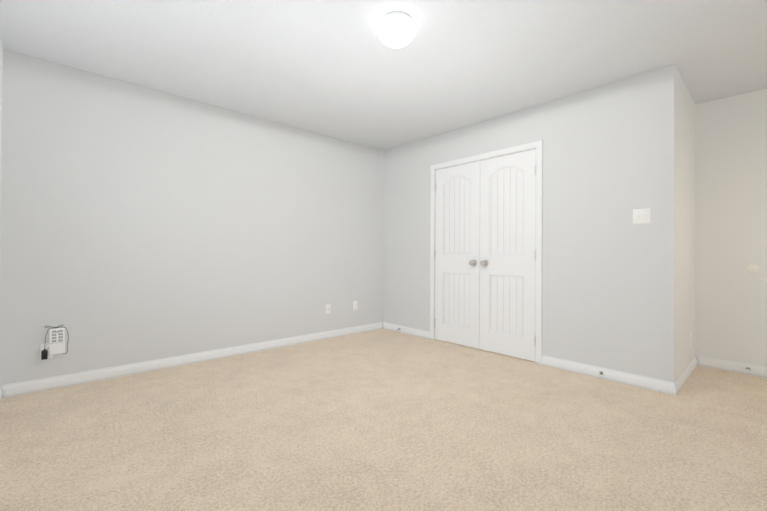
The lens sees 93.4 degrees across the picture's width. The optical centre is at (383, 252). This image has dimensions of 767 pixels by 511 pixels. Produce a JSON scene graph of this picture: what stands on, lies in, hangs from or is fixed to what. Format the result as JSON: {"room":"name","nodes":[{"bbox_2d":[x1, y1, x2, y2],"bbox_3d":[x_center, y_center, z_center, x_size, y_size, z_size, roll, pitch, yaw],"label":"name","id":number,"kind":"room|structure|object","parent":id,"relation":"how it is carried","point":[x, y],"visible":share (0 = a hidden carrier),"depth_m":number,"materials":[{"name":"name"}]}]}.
{"room":"empty bedroom","nodes":[
{"label":"empty bedroom","id":0,"kind":"room"},
{"bbox_2d":[0,38,2,245],"bbox_3d":[-1.291,-0.205,0.916,0.150,2.440,4.462,1,0,-43],"label":"wall","id":1,"kind":"structure","parent":0,"point":[1,62],"depth_m":2.48,"materials":[{"name":"white paint"}]},
{"bbox_2d":[0,385,3,401],"bbox_3d":[-1.248,0.971,0.976,0.015,0.088,4.192,1,0,-43],"label":"baseboard","id":2,"kind":"structure","parent":1,"relation":"attached to","point":[1,386],"depth_m":2.51,"materials":[{"name":"paint"}]},
{"bbox_2d":[0,49,383,384],"bbox_3d":[-0.939,-0.185,4.197,4.820,2.440,0.120,1,0,-43],"label":"wall","id":3,"kind":"structure","parent":0,"point":[139,223],"depth_m":3.18,"materials":[{"name":"white paint"}]},
{"bbox_2d":[41,343,52,358],"bbox_3d":[-2.491,0.732,2.675,0.070,0.115,0.009,1,0,-43],"label":"outlet","id":4,"kind":"object","parent":3,"relation":"attached to","point":[46,345],"visible":0.4,"depth_m":2.67,"materials":[{"name":"white plastic"}]},
{"bbox_2d":[41,325,68,359],"bbox_3d":[-2.441,0.661,2.687,0.151,0.244,0.040,1,0,-43],"label":"cord","id":5,"kind":"object","parent":4,"relation":"attached to","point":[44,354],"visible":0.96,"depth_m":2.64,"materials":[{"name":"black plastic"}]},
{"bbox_2d":[49,328,64,354],"bbox_3d":[-2.439,0.663,2.699,0.086,0.185,0.045,1,0,-43],"label":"box","id":6,"kind":"object","parent":3,"relation":"attached to","point":[57,341],"visible":1,"depth_m":2.68,"materials":[{"name":"white plastic"}]},
{"bbox_2d":[4,322,383,397],"bbox_3d":[-1.325,0.986,3.747,3.600,0.088,0.015,1,0,-43],"label":"baseboard","id":7,"kind":"structure","parent":3,"relation":"attached to","point":[27,387],"depth_m":3.18,"materials":[{"name":"paint"}]},
{"bbox_2d":[325,304,329,313],"bbox_3d":[-0.667,0.686,4.354,0.070,0.115,0.017,1,0,-43],"label":"outlet","id":8,"kind":"object","parent":3,"relation":"attached to","point":[327,308],"visible":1,"depth_m":4.35,"materials":[{"name":"white plastic"}]},
{"bbox_2d":[353,301,356,309],"bbox_3d":[-0.362,0.684,4.641,0.070,0.115,0.009,1,0,-43],"label":"outlet","id":9,"kind":"object","parent":3,"relation":"attached to","point":[354,305],"visible":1,"depth_m":4.63,"materials":[{"name":"white plastic"}]},
{"bbox_2d":[0,329,766,510],"bbox_3d":[0.472,1.084,2.544,4.970,0.100,4.462,1,0,-43],"label":"floor","id":10,"kind":"structure","parent":0,"point":[381,420],"depth_m":2.00,"materials":[{"name":"carpet"}]},
{"bbox_2d":[0,0,766,150],"bbox_3d":[0.487,-1.456,2.558,4.970,0.100,4.462,1,0,-43],"label":"ceiling","id":11,"kind":"structure","parent":0,"point":[339,69],"depth_m":2.54,"materials":[{"name":"white paint"}]},
{"bbox_2d":[377,11,415,47],"bbox_3d":[0.080,-1.339,2.208,0.238,0.142,0.238,1,0,-43],"label":"ceiling light","id":12,"kind":"object","parent":11,"relation":"attached to","point":[396,29],"visible":1,"depth_m":2.14,"materials":[{"name":"glass"}]},
{"bbox_2d":[383,64,676,381],"bbox_3d":[1.113,-0.175,3.862,0.120,2.440,3.156,1,0,-43],"label":"wall","id":13,"kind":"structure","parent":0,"point":[609,284],"depth_m":3.06,"materials":[{"name":"white paint"}]},
{"bbox_2d":[384,322,429,338],"bbox_3d":[0.280,1.001,4.649,0.015,0.088,0.825,1,0,-43],"label":"baseboard","id":14,"kind":"structure","parent":13,"relation":"attached to","point":[403,329],"depth_m":4.61,"materials":[{"name":"paint"}]},
{"bbox_2d":[435,161,479,348],"bbox_3d":[0.810,0.026,4.077,0.105,2.016,0.606,1,0,-43],"label":"closet door","id":15,"kind":"structure","parent":13,"relation":"in","point":[457,259],"depth_m":4.08,"materials":[{"name":"paint"}]},
{"bbox_2d":[430,140,542,364],"bbox_3d":[1.065,-0.001,3.899,0.139,2.093,1.345,1,0,-43],"label":"door frame","id":16,"kind":"structure","parent":13,"relation":"attached to","point":[538,145],"depth_m":3.43,"materials":[{"name":"paint"}]},
{"bbox_2d":[479,149,535,360],"bbox_3d":[1.223,0.026,3.630,0.105,2.016,0.606,1,0,-43],"label":"closet door","id":17,"kind":"structure","parent":13,"relation":"in","point":[507,325],"depth_m":3.63,"materials":[{"name":"paint"}]},
{"bbox_2d":[541,355,671,394],"bbox_3d":[1.795,1.001,3.010,0.015,0.088,0.952,1,0,-43],"label":"baseboard","id":18,"kind":"structure","parent":13,"relation":"attached to","point":[668,387],"depth_m":2.94,"materials":[{"name":"paint"}]},
{"bbox_2d":[633,208,650,223],"bbox_3d":[2.000,-0.280,2.800,0.020,0.116,0.116,1,0,-43],"label":"switch plate","id":19,"kind":"object","parent":13,"relation":"attached to","point":[641,216],"visible":1,"depth_m":2.80,"materials":[{"name":"white plastic"}]},
{"bbox_2d":[677,70,694,376],"bbox_3d":[2.536,-0.171,3.110,0.950,2.440,0.120,1,0,-43],"label":"wall","id":20,"kind":"structure","parent":0,"point":[685,219],"depth_m":3.01,"materials":[{"name":"white paint"}]},
{"bbox_2d":[672,355,697,394],"bbox_3d":[2.526,1.005,3.007,1.085,0.088,0.015,1,0,-43],"label":"baseboard","id":21,"kind":"structure","parent":20,"relation":"attached to","point":[681,379],"depth_m":2.90,"materials":[{"name":"paint"}]},
{"bbox_2d":[695,89,766,366],"bbox_3d":[2.261,-0.166,4.196,0.120,2.440,4.222,1,0,-43],"label":"wall","id":22,"kind":"structure","parent":0,"point":[730,217],"depth_m":3.21,"materials":[{"name":"white paint"}]},
{"bbox_2d":[698,356,766,377],"bbox_3d":[3.280,1.009,2.979,0.015,0.088,1.050,1,0,-43],"label":"baseboard","id":23,"kind":"structure","parent":22,"relation":"attached to","point":[756,370],"depth_m":3.19,"materials":[{"name":"paint"}]},
{"bbox_2d":[747,265,759,273],"bbox_3d":[3.177,0.147,3.104,0.010,0.080,0.080,1,0,-43],"label":"bumper cover","id":24,"kind":"object","parent":22,"relation":"attached to","point":[753,269],"visible":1,"depth_m":3.10,"materials":[{"name":"white plastic"}]}
]}

